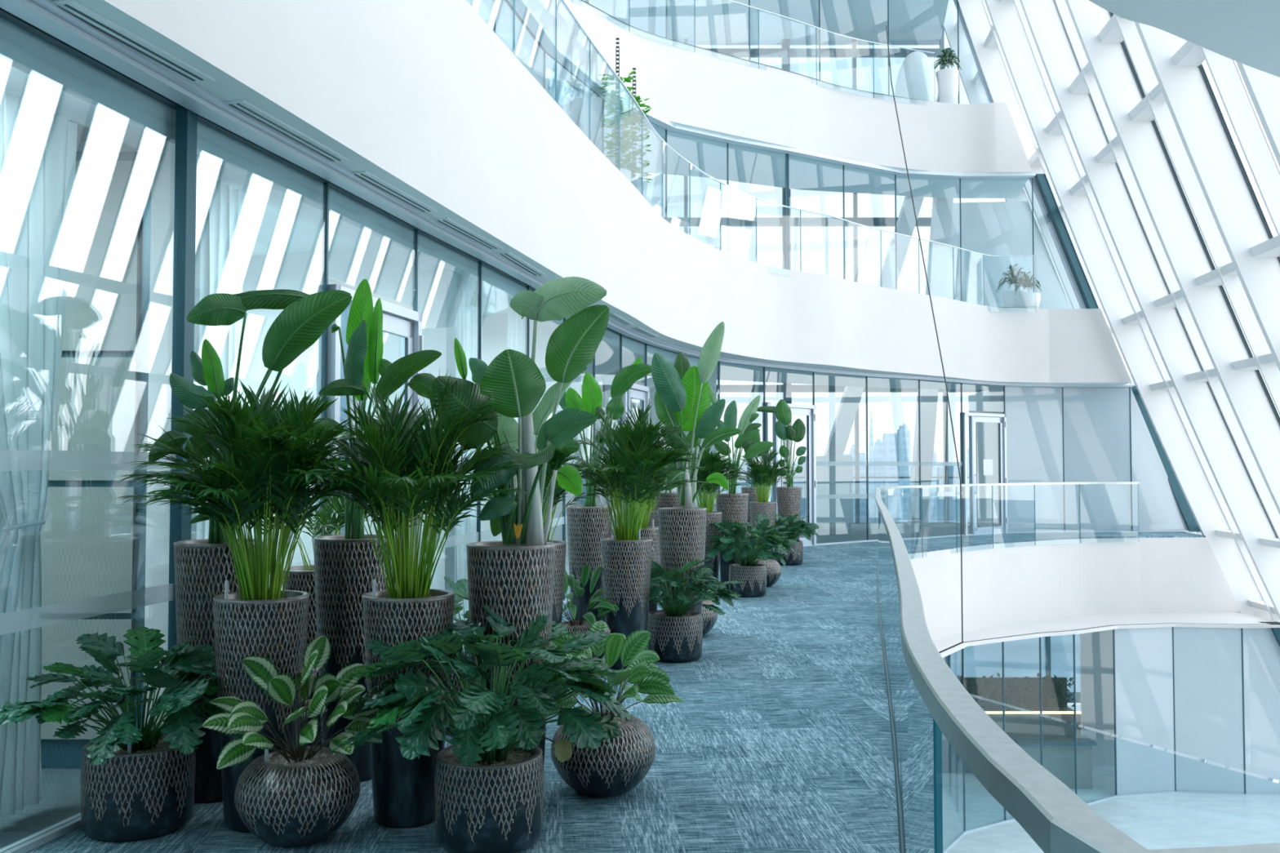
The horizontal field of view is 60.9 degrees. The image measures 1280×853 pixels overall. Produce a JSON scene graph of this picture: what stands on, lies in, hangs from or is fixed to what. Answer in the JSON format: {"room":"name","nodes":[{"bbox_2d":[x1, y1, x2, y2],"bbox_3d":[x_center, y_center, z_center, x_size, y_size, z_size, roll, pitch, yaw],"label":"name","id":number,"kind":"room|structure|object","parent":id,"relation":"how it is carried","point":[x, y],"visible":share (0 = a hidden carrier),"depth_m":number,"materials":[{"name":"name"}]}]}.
{"room":"office building atrium","nodes":[
{"label":"office building atrium","id":0,"kind":"room"},
{"bbox_2d":[76,140,142,151],"bbox_3d":[-4.150,0.085,6.426,2.921,3.440,0.200,0,-2,7],"label":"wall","id":1,"kind":"structure","parent":0,"point":[109,145],"depth_m":6.25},
{"bbox_2d":[235,249,456,633],"bbox_3d":[-3.460,0.201,9.749,3.788,3.440,0.200,0,-2,14],"label":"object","id":2,"kind":"structure","parent":0,"point":[389,279],"depth_m":9.46,"materials":[{"name":"glass"}]},
{"bbox_2d":[0,86,77,816],"bbox_3d":[-2.824,0.106,4.594,0.131,3.170,1.197,0,-2,10],"label":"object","id":3,"kind":"object","parent":2,"relation":"hanging from","point":[38,147],"visible":0.98,"depth_m":4.87,"materials":[{"name":"glass"}]},
{"bbox_2d":[196,176,243,539],"bbox_3d":[-2.471,0.162,6.188,0.080,3.170,0.660,0,-2,13],"label":"curtain","id":4,"kind":"object","parent":2,"relation":"hanging from","point":[221,261],"visible":0.17,"depth_m":6.35,"materials":[{"name":"fabric"}]},
{"bbox_2d":[453,284,482,633],"bbox_3d":[-1.645,0.294,9.979,0.083,3.170,1.078,0,-2,12],"label":"curtain","id":5,"kind":"object","parent":2,"relation":"hanging from","point":[466,324],"visible":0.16,"depth_m":10.09,"materials":[{"name":"fabric"}]},
{"bbox_2d":[506,307,526,451],"bbox_3d":[-1.306,0.353,11.654,0.082,3.170,0.717,0,-2,11],"label":"curtain","id":6,"kind":"object","parent":2,"relation":"hanging from","point":[516,325],"visible":0.09,"depth_m":11.60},
{"bbox_2d":[480,314,581,595],"bbox_3d":[-2.875,0.346,13.896,4.475,3.440,0.200,-1,-2,18],"label":"wall","id":7,"kind":"structure","parent":0,"point":[495,326],"depth_m":13.31,"materials":[{"name":"white paint"}]},
{"bbox_2d":[0,524,1240,852],"bbox_3d":[2.650,2.866,12.707,29.281,1.680,36.733,0,-2,11],"label":"floor","id":8,"kind":"structure","parent":0,"point":[779,740],"depth_m":6.97,"materials":[{"name":"carpet"}]},
{"bbox_2d":[40,151,151,768],"bbox_3d":[-3.600,0.165,5.853,2.020,3.240,0.330,0,-2,0],"label":"glass panel","id":9,"kind":"object","parent":8,"relation":"on","point":[93,543],"visible":0.44,"depth_m":5.70,"materials":[{"name":"glass"}]},
{"bbox_2d":[0,626,225,842],"bbox_3d":[-2.221,1.330,4.737,1.077,0.832,1.051,0,-2,0],"label":"philodendron","id":10,"kind":"object","parent":8,"relation":"on","point":[137,784],"visible":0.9,"depth_m":4.56,"materials":[{"name":"plant"}]},
{"bbox_2d":[80,730,195,842],"bbox_3d":[-2.186,1.562,4.748,0.456,0.370,0.456,0,-2,0],"label":"planter","id":11,"kind":"object","parent":10,"relation":"on","point":[145,791],"depth_m":4.56,"materials":[{"name":"ceramic"}]},
{"bbox_2d":[143,151,201,729],"bbox_3d":[-2.490,0.163,5.798,0.200,3.240,0.160,0,-2,0],"label":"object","id":12,"kind":"structure","parent":8,"relation":"on","point":[163,163],"depth_m":5.74,"materials":[{"name":"white paint"}]},
{"bbox_2d":[148,288,352,802],"bbox_3d":[-1.842,0.546,5.264,0.948,2.436,0.417,0,-2,0],"label":"potted plant","id":13,"kind":"object","parent":8,"relation":"on","point":[202,566],"visible":0.57,"depth_m":5.16,"materials":[{"name":"plant"}]},
{"bbox_2d":[173,537,262,802],"bbox_3d":[-2.030,1.159,5.243,0.418,1.210,0.418,0,-2,0],"label":"planter","id":14,"kind":"object","parent":13,"relation":"on","point":[202,566],"depth_m":5.07,"materials":[{"name":"ceramic"}]},
{"bbox_2d":[115,378,386,832],"bbox_3d":[-1.716,0.761,4.813,1.116,1.975,1.290,1,-2,-34],"label":"areca palm","id":15,"kind":"object","parent":8,"relation":"on","point":[272,624],"visible":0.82,"depth_m":4.68,"materials":[{"name":"plant"}]},
{"bbox_2d":[213,590,310,832],"bbox_3d":[-1.680,1.249,4.819,0.408,1.000,0.408,0,-2,0],"label":"planter","id":16,"kind":"object","parent":15,"relation":"on","point":[270,624],"depth_m":4.67,"materials":[{"name":"ceramic"}]},
{"bbox_2d":[202,635,382,847],"bbox_3d":[-1.443,1.331,4.656,0.749,0.826,0.785,0,-2,0],"label":"potted calathea","id":17,"kind":"object","parent":8,"relation":"on","point":[301,795],"visible":0.98,"depth_m":4.46,"materials":[{"name":"ceramic"}]},
{"bbox_2d":[234,746,359,847],"bbox_3d":[-1.447,1.570,4.608,0.509,0.345,0.509,0,-2,0],"label":"planter","id":18,"kind":"object","parent":17,"relation":"on","point":[286,800],"depth_m":4.43,"materials":[{"name":"ceramic"}]},
{"bbox_2d":[282,467,368,746],"bbox_3d":[-1.788,1.007,6.067,0.824,1.572,0.667,-1,-2,27],"label":"areca palm","id":19,"kind":"object","parent":8,"relation":"on","point":[300,578],"visible":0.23,"depth_m":5.95,"materials":[{"name":"plant"}]},
{"bbox_2d":[282,564,321,746],"bbox_3d":[-1.805,1.294,6.109,0.408,1.000,0.408,0,-2,0],"label":"planter","id":20,"kind":"object","parent":19,"relation":"on","point":[300,578],"depth_m":5.93,"materials":[{"name":"ceramic"}]},
{"bbox_2d":[308,279,441,781],"bbox_3d":[-1.383,0.504,5.544,0.692,2.541,0.418,-1,-2,29],"label":"potted plant","id":21,"kind":"object","parent":8,"relation":"on","point":[346,566],"visible":0.63,"depth_m":5.46,"materials":[{"name":"plant"}]},
{"bbox_2d":[313,533,397,781],"bbox_3d":[-1.460,1.170,5.562,0.418,1.210,0.418,0,-2,0],"label":"planter","id":22,"kind":"object","parent":21,"relation":"on","point":[346,566],"depth_m":5.40,"materials":[{"name":"ceramic"}]},
{"bbox_2d":[281,368,529,827],"bbox_3d":[-1.087,0.743,4.934,1.238,2.020,1.233,0,-2,0],"label":"areca palm","id":23,"kind":"object","parent":8,"relation":"on","point":[399,453],"visible":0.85,"depth_m":4.79,"materials":[{"name":"plant"}]},
{"bbox_2d":[362,588,454,827],"bbox_3d":[-1.040,1.251,4.879,0.408,1.000,0.408,0,-2,0],"label":"planter","id":24,"kind":"object","parent":23,"relation":"on","point":[403,788],"depth_m":4.73,"materials":[{"name":"ceramic"}]},
{"bbox_2d":[333,604,631,852],"bbox_3d":[-0.634,1.248,4.544,1.195,0.984,1.212,0,-2,0],"label":"philodendron","id":25,"kind":"object","parent":8,"relation":"on","point":[489,786],"visible":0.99,"depth_m":4.36,"materials":[{"name":"plant"}]},
{"bbox_2d":[434,744,543,852],"bbox_3d":[-0.632,1.556,4.568,0.456,0.370,0.456,0,-2,0],"label":"planter","id":26,"kind":"object","parent":25,"relation":"on","point":[495,804],"depth_m":4.38,"materials":[{"name":"ceramic"}]},
{"bbox_2d":[444,576,568,734],"bbox_3d":[-1.023,1.365,6.578,1.186,0.891,1.157,0,-2,0],"label":"philodendron","id":27,"kind":"object","parent":8,"relation":"on","point":[460,587],"visible":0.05,"depth_m":6.58,"materials":[{"name":"plant"}]},
{"bbox_2d":[445,671,472,734],"bbox_3d":[-1.027,1.625,6.547,0.456,0.370,0.456,0,-2,0],"label":"planter","id":28,"kind":"object","parent":27,"relation":"on","point":[452,676],"depth_m":6.33,"materials":[{"name":"ceramic"}]},
{"bbox_2d":[431,276,609,766],"bbox_3d":[-0.550,0.523,5.087,0.810,2.470,0.491,0,-2,0],"label":"potted plant","id":29,"kind":"object","parent":8,"relation":"on","point":[513,575],"visible":0.77,"depth_m":5.06,"materials":[{"name":"plant"}]},
{"bbox_2d":[466,540,555,766],"bbox_3d":[-0.604,1.153,5.083,0.418,1.210,0.418,0,-2,0],"label":"planter","id":30,"kind":"object","parent":29,"relation":"on","point":[515,579],"depth_m":4.93,"materials":[{"name":"ceramic"}]},
{"bbox_2d":[484,444,614,624],"bbox_3d":[-0.822,0.955,8.173,0.937,1.822,1.091,-1,-2,35],"label":"areca palm","id":31,"kind":"object","parent":8,"relation":"on","point":[557,461],"visible":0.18,"depth_m":8.07,"materials":[{"name":"plant"}]},
{"bbox_2d":[548,540,566,624],"bbox_3d":[-0.756,1.366,8.157,0.408,1.000,0.408,0,-2,0],"label":"planter","id":32,"kind":"object","parent":8,"relation":"on","point":[561,546],"depth_m":8.06,"materials":[{"name":"ceramic"}]},
{"bbox_2d":[566,505,612,622],"bbox_3d":[-0.452,1.315,9.710,0.418,1.210,0.418,0,-2,0],"label":"planter","id":33,"kind":"object","parent":8,"relation":"on","point":[586,525],"depth_m":9.55,"materials":[{"name":"ceramic"}]},
{"bbox_2d":[561,564,619,658],"bbox_3d":[-0.516,1.472,8.449,0.737,0.809,0.668,0,-2,0],"label":"potted calathea","id":34,"kind":"object","parent":8,"relation":"on","point":[605,606],"visible":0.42,"depth_m":8.41,"materials":[{"name":"plant"}]},
{"bbox_2d":[561,620,604,658],"bbox_3d":[-0.499,1.704,8.446,0.508,0.345,0.508,0,-2,0],"label":"planter","id":35,"kind":"object","parent":34,"relation":"on","point":[584,627],"depth_m":8.31,"materials":[{"name":"ceramic"}]},
{"bbox_2d":[556,356,651,622],"bbox_3d":[-0.342,0.647,9.733,0.937,2.548,0.418,0,-2,0],"label":"potted plant","id":36,"kind":"object","parent":8,"relation":"on","point":[587,524],"visible":0.54,"depth_m":9.68,"materials":[{"name":"plant"}]},
{"bbox_2d":[542,620,684,797],"bbox_3d":[-0.185,1.372,5.282,0.795,0.788,0.741,0,-2,0],"label":"potted calathea","id":37,"kind":"object","parent":8,"relation":"on","point":[603,771],"visible":0.57,"depth_m":5.14,"materials":[{"name":"ceramic"}]},
{"bbox_2d":[551,711,655,797],"bbox_3d":[-0.178,1.593,5.277,0.508,0.345,0.508,0,-2,0],"label":"planter","id":38,"kind":"object","parent":37,"relation":"on","point":[603,771],"depth_m":5.08,"materials":[{"name":"ceramic"}]},
{"bbox_2d":[600,537,652,670],"bbox_3d":[-0.105,1.378,8.507,0.408,1.000,0.408,0,-2,0],"label":"planter","id":39,"kind":"object","parent":8,"relation":"on","point":[626,562],"depth_m":8.35,"materials":[{"name":"ceramic"}]},
{"bbox_2d":[594,459,675,612],"bbox_3d":[-0.001,1.049,10.132,1.027,1.772,0.882,-1,-2,33],"label":"areca palm","id":40,"kind":"object","parent":8,"relation":"on","point":[652,532],"visible":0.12,"depth_m":9.95,"materials":[{"name":"plant"}]},
{"bbox_2d":[561,400,711,670],"bbox_3d":[-0.105,0.842,8.528,1.304,2.073,1.307,0,-2,0],"label":"areca palm","id":41,"kind":"object","parent":8,"relation":"on","point":[629,468],"visible":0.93,"depth_m":8.38,"materials":[{"name":"plant"}]},
{"bbox_2d":[636,526,660,612],"bbox_3d":[0.000,1.433,10.056,0.408,1.000,0.408,0,-2,0],"label":"planter","id":42,"kind":"object","parent":8,"relation":"on","point":[652,532],"depth_m":9.93,"materials":[{"name":"ceramic"}]},
{"bbox_2d":[644,510,660,584],"bbox_3d":[0.097,1.559,13.654,0.408,1.000,0.408,0,-2,0],"label":"planter","id":43,"kind":"object","parent":8,"relation":"on","point":[654,515],"depth_m":13.49,"materials":[{"name":"ceramic"}]},
{"bbox_2d":[643,454,675,584],"bbox_3d":[0.031,1.148,13.681,0.937,1.822,1.091,-2,-3,45],"label":"areca palm","id":44,"kind":"object","parent":8,"relation":"on","point":[654,515],"visible":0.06,"depth_m":13.50,"materials":[{"name":"plant"}]},
{"bbox_2d":[653,447,681,586],"bbox_3d":[0.388,1.136,14.154,0.468,1.879,0.417,-1,-2,34],"label":"potted plant","id":45,"kind":"object","parent":8,"relation":"on","point":[667,500],"visible":0.22,"depth_m":13.99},
{"bbox_2d":[653,492,681,586],"bbox_3d":[0.367,1.471,14.157,0.418,1.210,0.418,0,-2,0],"label":"planter","id":46,"kind":"object","parent":45,"relation":"on","point":[667,500],"depth_m":13.99,"materials":[{"name":"ceramic"}]},
{"bbox_2d":[657,506,706,614],"bbox_3d":[0.358,1.298,9.210,0.418,1.210,0.418,0,-2,0],"label":"planter","id":47,"kind":"object","parent":8,"relation":"on","point":[682,530],"depth_m":9.05,"materials":[{"name":"ceramic"}]},
{"bbox_2d":[647,558,742,662],"bbox_3d":[0.320,1.481,8.893,1.044,0.822,1.092,0,-2,0],"label":"philodendron","id":48,"kind":"object","parent":8,"relation":"on","point":[677,637],"visible":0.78,"depth_m":8.69,"materials":[{"name":"plant"}]},
{"bbox_2d":[647,609,702,662],"bbox_3d":[0.283,1.706,8.866,0.456,0.370,0.456,0,-2,0],"label":"planter","id":49,"kind":"object","parent":48,"relation":"on","point":[677,637],"depth_m":8.67,"materials":[{"name":"ceramic"}]},
{"bbox_2d":[651,321,741,614],"bbox_3d":[0.475,0.504,9.238,0.760,2.798,0.418,0,-2,0],"label":"potted plant","id":50,"kind":"object","parent":8,"relation":"on","point":[684,393],"visible":0.74,"depth_m":9.20,"materials":[{"name":"plant"}]},
{"bbox_2d":[702,581,717,635],"bbox_3d":[0.462,1.655,10.048,0.508,0.554,0.508,0,-2,5],"label":"potted calathea","id":51,"kind":"object","parent":8,"relation":"on","point":[708,618],"visible":0.13,"depth_m":9.88,"materials":[{"name":"ceramic"}]},
{"bbox_2d":[702,599,717,635],"bbox_3d":[0.462,1.760,10.045,0.508,0.345,0.508,0,-2,0],"label":"planter","id":52,"kind":"object","parent":51,"relation":"on","point":[708,618],"depth_m":9.88,"materials":[{"name":"ceramic"}]},
{"bbox_2d":[703,511,721,595],"bbox_3d":[0.796,1.545,13.254,0.408,1.000,0.408,0,-2,0],"label":"planter","id":53,"kind":"object","parent":8,"relation":"on","point":[711,517],"depth_m":13.09,"materials":[{"name":"ceramic"}]},
{"bbox_2d":[688,445,751,595],"bbox_3d":[0.858,1.113,13.317,1.073,1.868,1.020,-1,-2,26],"label":"areca palm","id":54,"kind":"object","parent":8,"relation":"on","point":[713,462],"visible":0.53,"depth_m":13.12,"materials":[{"name":"plant"}]},
{"bbox_2d":[714,395,774,589],"bbox_3d":[1.308,0.834,13.827,0.720,2.460,0.418,-1,-2,21],"label":"potted plant","id":55,"kind":"object","parent":8,"relation":"on","point":[733,506],"visible":0.66,"depth_m":13.89,"materials":[{"name":"plant"}]},
{"bbox_2d":[715,493,748,589],"bbox_3d":[1.175,1.461,13.857,0.418,1.210,0.418,0,-2,0],"label":"planter","id":56,"kind":"object","parent":55,"relation":"on","point":[733,507],"depth_m":13.70,"materials":[{"name":"ceramic"}]},
{"bbox_2d":[728,563,766,597],"bbox_3d":[1.302,1.856,13.143,0.456,0.370,0.456,0,-2,0],"label":"planter","id":57,"kind":"object","parent":8,"relation":"on","point":[753,576],"depth_m":12.95,"materials":[{"name":"ceramic"}]},
{"bbox_2d":[705,513,802,597],"bbox_3d":[1.280,1.552,13.121,1.157,0.976,1.182,-1,-2,31],"label":"philodendron","id":58,"kind":"object","parent":8,"relation":"on","point":[753,575],"visible":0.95,"depth_m":12.96,"materials":[{"name":"plant"}]},
{"bbox_2d":[741,432,769,555],"bbox_3d":[1.881,1.133,17.971,0.418,2.153,0.418,-2,-3,45],"label":"potted plant","id":59,"kind":"object","parent":8,"relation":"on","point":[750,491],"visible":0.27,"depth_m":17.80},
{"bbox_2d":[741,486,766,555],"bbox_3d":[1.881,1.604,17.955,0.418,1.210,0.418,0,-2,0],"label":"planter","id":60,"kind":"object","parent":59,"relation":"on","point":[750,491],"depth_m":17.79,"materials":[{"name":"ceramic"}]},
{"bbox_2d":[738,448,795,559],"bbox_3d":[1.923,1.246,16.913,0.993,1.852,1.109,0,-2,0],"label":"areca palm","id":61,"kind":"object","parent":8,"relation":"on","point":[765,474],"visible":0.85,"depth_m":16.77,"materials":[{"name":"plant"}]},
{"bbox_2d":[749,502,776,559],"bbox_3d":[1.905,1.671,16.852,0.408,1.000,0.408,0,-2,0],"label":"planter","id":62,"kind":"object","parent":61,"relation":"on","point":[768,508],"depth_m":16.71,"materials":[{"name":"ceramic"}]},
{"bbox_2d":[756,399,806,540],"bbox_3d":[2.344,0.881,18.027,0.798,2.661,0.418,-1,-2,22],"label":"potted plant","id":63,"kind":"object","parent":8,"relation":"on","point":[788,497],"visible":0.71,"depth_m":17.98,"materials":[{"name":"plant"}]},
{"bbox_2d":[776,486,801,540],"bbox_3d":[2.462,1.604,17.955,0.418,1.210,0.418,0,-2,0],"label":"planter","id":64,"kind":"object","parent":63,"relation":"on","point":[788,498],"depth_m":17.80,"materials":[{"name":"ceramic"}]},
{"bbox_2d":[773,540,803,565],"bbox_3d":[2.356,1.999,17.241,0.456,0.370,0.456,0,-2,0],"label":"planter","id":65,"kind":"object","parent":8,"relation":"on","point":[792,558],"depth_m":17.04,"materials":[{"name":"ceramic"}]},
{"bbox_2d":[773,513,820,565],"bbox_3d":[2.335,1.784,17.218,0.997,0.798,0.973,1,-2,-25],"label":"philodendron","id":66,"kind":"object","parent":8,"relation":"on","point":[792,558],"visible":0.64,"depth_m":17.07,"materials":[{"name":"plant"}]},
{"bbox_2d":[805,456,853,529],"bbox_3d":[4.607,1.611,26.460,1.150,1.790,0.350,0,-2,0],"label":"window","id":67,"kind":"structure","parent":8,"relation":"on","point":[834,474],"depth_m":26.43,"materials":[{"name":"glass"}]},
{"bbox_2d":[4,0,1279,389],"bbox_3d":[1.311,-2.289,11.787,20.622,1.680,30.600,0,-2,0],"label":"fascia","id":68,"kind":"structure","parent":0,"point":[424,98],"depth_m":9.37,"materials":[{"name":"paint"}]},
{"bbox_2d":[52,0,214,83],"bbox_3d":[-2.232,-1.687,4.815,0.140,0.012,0.942,0,-2,14],"label":"ceiling vent","id":69,"kind":"object","parent":68,"relation":"in","point":[176,66],"visible":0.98,"depth_m":4.77,"materials":[{"name":"metal"}]},
{"bbox_2d":[223,99,349,162],"bbox_3d":[-1.968,-1.641,6.111,0.140,0.012,1.130,0,-2,13],"label":"ceiling vent","id":70,"kind":"object","parent":68,"relation":"in","point":[241,105],"visible":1,"depth_m":6.03,"materials":[{"name":"metal"}]},
{"bbox_2d":[351,170,437,212],"bbox_3d":[-1.678,-1.595,7.449,0.140,0.012,1.112,0,-2,13],"label":"ceiling vent","id":71,"kind":"object","parent":68,"relation":"in","point":[366,175],"visible":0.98,"depth_m":7.39,"materials":[{"name":"metal"}]},
{"bbox_2d":[598,37,635,182],"bbox_3d":[-0.299,-4.106,14.446,0.512,2.138,0.492,0,-2,0],"label":"climbing plant","id":72,"kind":"object","parent":68,"relation":"on","point":[614,122],"visible":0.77,"depth_m":14.44,"materials":[{"name":"green plant"}]},
{"bbox_2d":[617,67,653,199],"bbox_3d":[-0.088,-3.979,14.940,0.494,1.918,0.508,-2,-3,42],"label":"climbing plant","id":73,"kind":"object","parent":68,"relation":"on","point":[637,182],"visible":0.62,"depth_m":14.88,"materials":[{"name":"green plant"}]},
{"bbox_2d":[493,0,1098,312],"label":"window","id":74,"kind":"structure","parent":68,"relation":"on","point":[1042,189],"depth_m":24.16,"materials":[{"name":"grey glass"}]},
{"bbox_2d":[1014,271,1041,308],"bbox_3d":[8.863,-3.111,24.861,0.675,0.876,0.653,0,-2,0],"label":"potted fern","id":75,"kind":"object","parent":68,"relation":"on","point":[1026,300],"visible":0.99,"depth_m":24.70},
{"bbox_2d":[595,367,716,529],"bbox_3d":[0.048,0.706,24.180,0.140,3.440,9.940,1,-2,-15],"label":"wall partition","id":76,"kind":"structure","parent":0,"point":[606,397],"depth_m":23.29,"materials":[{"name":"white paint"}]},
{"bbox_2d":[0,16,714,371],"bbox_3d":[-1.800,-1.475,8.180,0.931,0.200,23.261,0,-2,13],"label":"trim","id":77,"kind":"structure","parent":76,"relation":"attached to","point":[32,67],"depth_m":6.11,"materials":[{"name":"metal"}]},
{"bbox_2d":[466,0,1032,198],"bbox_3d":[0.440,-7.383,12.616,18.880,1.680,31.900,0,-2,0],"label":"fascia","id":78,"kind":"structure","parent":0,"point":[703,89],"depth_m":24.23,"materials":[{"name":"paint"}]},
{"bbox_2d":[581,0,992,103],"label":"window","id":79,"kind":"structure","parent":78,"relation":"on","point":[956,2],"depth_m":25.84,"materials":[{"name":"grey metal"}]},
{"bbox_2d":[894,51,938,102],"bbox_3d":[6.752,-8.446,26.562,1.041,1.420,1.041,0,-2,0],"label":"planter","id":80,"kind":"object","parent":78,"relation":"on","point":[917,78],"visible":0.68,"depth_m":26.16,"materials":[{"name":"ceramic"}]},
{"bbox_2d":[885,25,964,762],"bbox_3d":[5.627,-1.220,21.423,0.224,14.710,2.991,0,-2,-13],"label":"steel cable","id":81,"kind":"object","parent":78,"relation":"hanging from","point":[886,25],"visible":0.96,"depth_m":20.77,"materials":[{"name":"black metal"}]},
{"bbox_2d":[933,47,961,103],"bbox_3d":[7.484,-8.485,26.543,0.710,1.496,0.739,-1,-2,18],"label":"potted fern","id":82,"kind":"object","parent":78,"relation":"on","point":[947,78],"visible":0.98,"depth_m":26.31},
{"bbox_2d":[935,67,959,103],"bbox_3d":[7.490,-8.188,26.503,0.540,0.900,0.540,0,-2,0],"label":"planter","id":83,"kind":"object","parent":82,"relation":"on","point":[947,78],"depth_m":26.28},
{"bbox_2d":[582,0,948,44],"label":"window","id":84,"kind":"structure","parent":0,"point":[717,22],"depth_m":29.62,"materials":[{"name":"glass"}]},
{"bbox_2d":[803,195,924,525],"bbox_3d":[6.092,-2.397,28.701,3.635,10.000,0.400,0,-2,0],"label":"wall column","id":85,"kind":"structure","parent":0,"point":[906,222],"depth_m":28.56,"materials":[{"name":"paint"}]},
{"bbox_2d":[906,197,953,525],"bbox_3d":[7.711,-2.397,28.701,1.316,10.000,0.400,0,-2,0],"label":"wall column","id":86,"kind":"structure","parent":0,"point":[942,208],"depth_m":28.54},
{"bbox_2d":[968,386,1003,527],"bbox_3d":[8.750,0.820,27.438,0.140,3.440,3.513,0,-2,5],"label":"wall","id":87,"kind":"structure","parent":0,"point":[990,401],"depth_m":27.02,"materials":[{"name":"glass"}]},
{"bbox_2d":[945,200,1072,309],"bbox_3d":[10.000,-4.253,28.866,4.020,3.440,0.120,0,-2,6],"label":"wall","id":88,"kind":"structure","parent":0,"point":[989,228],"depth_m":28.88,"materials":[{"name":"glass"}]},
{"bbox_2d":[942,702,1279,852],"bbox_3d":[3.692,7.265,13.454,25.385,0.180,34.600,0,-2,0],"label":"floor","id":89,"kind":"structure","parent":0,"point":[1166,820],"depth_m":20.62,"materials":[{"name":"tile"}]},
{"bbox_2d":[942,672,1081,773],"bbox_3d":[7.298,6.481,23.774,4.442,2.110,0.797,0,-2,0],"label":"wall planter","id":90,"kind":"object","parent":89,"relation":"on","point":[1022,695],"visible":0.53,"depth_m":23.67,"materials":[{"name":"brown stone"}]},
{"bbox_2d":[1008,735,1097,789],"bbox_3d":[8.600,7.007,22.669,1.600,0.980,0.600,0,-2,0],"label":"reception desk","id":91,"kind":"object","parent":89,"relation":"on","point":[1058,751],"visible":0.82,"depth_m":22.49,"materials":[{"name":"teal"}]},
{"bbox_2d":[1008,735,1097,746],"bbox_3d":[8.600,6.548,22.685,1.600,0.060,0.600,0,-2,0],"label":"countertop","id":92,"kind":"structure","parent":91,"relation":"on","point":[1021,740],"depth_m":22.54,"materials":[{"name":"white"}]},
{"bbox_2d":[943,0,1279,622],"bbox_3d":[8.706,-3.728,12.698,9.219,22.100,36.841,0,-2,11],"label":"wall","id":93,"kind":"structure","parent":0,"point":[1067,77],"depth_m":20.78,"materials":[{"name":"white"}]},
{"bbox_2d":[0,0,1133,386],"bbox_3d":[1.214,-1.399,12.486,5.999,0.050,32.590,-1,-2,28],"label":"trim","id":94,"kind":"structure","parent":93,"relation":"attached to","point":[28,11],"depth_m":5.97,"materials":[{"name":"silver metal"}]},
{"bbox_2d":[30,0,1133,385],"bbox_3d":[1.266,-1.415,12.418,5.912,0.022,32.450,-1,-2,28],"label":"trim","id":95,"kind":"structure","parent":93,"relation":"attached to","point":[48,5],"depth_m":6.16,"materials":[{"name":"silver metal"}]},
{"bbox_2d":[0,7,1279,852],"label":"window","id":96,"kind":"structure","parent":93,"relation":"in","point":[1055,434],"depth_m":5.60,"materials":[{"name":"clear glass"}]},
{"bbox_2d":[315,284,423,588],"bbox_3d":[-1.865,0.477,7.640,0.155,2.740,1.390,0,-2,12],"label":"door","id":97,"kind":"structure","parent":96,"relation":"attached to","point":[406,323],"depth_m":7.26,"materials":[{"name":"silver metal"}]},
{"bbox_2d":[616,383,650,529],"bbox_3d":[-0.079,0.761,15.726,0.155,2.740,1.195,-1,-2,17],"label":"door","id":98,"kind":"structure","parent":96,"relation":"attached to","point":[642,393],"depth_m":15.70,"materials":[{"name":"silver metal"}]},
{"bbox_2d":[762,402,817,546],"bbox_3d":[2.870,0.936,20.748,0.155,2.740,1.509,-2,-3,45],"label":"door","id":99,"kind":"structure","parent":96,"relation":"attached to","point":[809,411],"depth_m":21.15,"materials":[{"name":"silver metal"}]},
{"bbox_2d":[960,412,1008,536],"bbox_3d":[7.789,1.071,24.595,1.477,2.740,0.155,1,-2,-35],"label":"door","id":100,"kind":"structure","parent":96,"relation":"attached to","point":[973,418],"depth_m":24.42,"materials":[{"name":"silver metal"}]},
{"bbox_2d":[507,0,1035,178],"bbox_3d":[0.184,-6.396,15.654,6.263,0.080,27.423,-1,-2,29],"label":"trim","id":101,"kind":"structure","parent":93,"relation":"attached to","point":[522,7],"depth_m":22.84,"materials":[{"name":"silver metal"}]},
{"bbox_2d":[581,27,1080,702],"bbox_3d":[5.000,-1.852,30.561,17.000,20.000,0.405,0,-2,0],"label":"window frame","id":102,"kind":"structure","parent":93,"relation":"in","point":[785,52],"depth_m":30.74,"materials":[{"name":"teal"}]},
{"bbox_2d":[1080,611,1272,765],"bbox_3d":[12.750,5.830,24.211,5.714,3.440,0.120,0,-2,4],"label":"wall","id":103,"kind":"structure","parent":0,"point":[1096,656],"depth_m":24.32,"materials":[{"name":"white paint"}]},
{"bbox_2d":[933,612,1279,657],"bbox_3d":[7.750,4.034,21.192,12.383,0.060,3.807,1,-2,-30],"label":"trim","id":104,"kind":"structure","parent":103,"relation":"attached to","point":[1195,620],"depth_m":22.18,"materials":[{"name":"white paint"}]},
{"bbox_2d":[938,622,1279,852],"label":"window","id":105,"kind":"structure","parent":103,"relation":"in","point":[1197,710],"depth_m":22.17,"materials":[{"name":"clear glass"}]},
{"label":"outside","id":106,"kind":"structure","parent":0,"visible":0},
{"bbox_2d":[942,634,1080,690],"bbox_3d":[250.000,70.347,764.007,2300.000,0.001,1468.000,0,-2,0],"label":"window","id":107,"kind":"structure","parent":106,"point":[1021,657],"depth_m":243.85,"materials":[{"name":"glass"}]},
{"bbox_2d":[581,461,960,522],"bbox_3d":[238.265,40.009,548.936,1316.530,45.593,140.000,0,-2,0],"label":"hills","id":108,"kind":"structure","parent":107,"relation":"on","point":[953,467],"depth_m":479.30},
{"bbox_2d":[882,433,897,522],"bbox_3d":[103.304,31.099,449.187,5.026,56.423,4.021,0,-2,0],"label":"tower","id":109,"kind":"structure","parent":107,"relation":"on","point":[889,440],"depth_m":447.74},
{"bbox_2d":[896,423,911,522],"bbox_3d":[106.570,28.903,439.258,4.656,60.119,3.725,0,-2,0],"label":"tower","id":110,"kind":"structure","parent":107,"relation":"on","point":[903,434],"depth_m":437.90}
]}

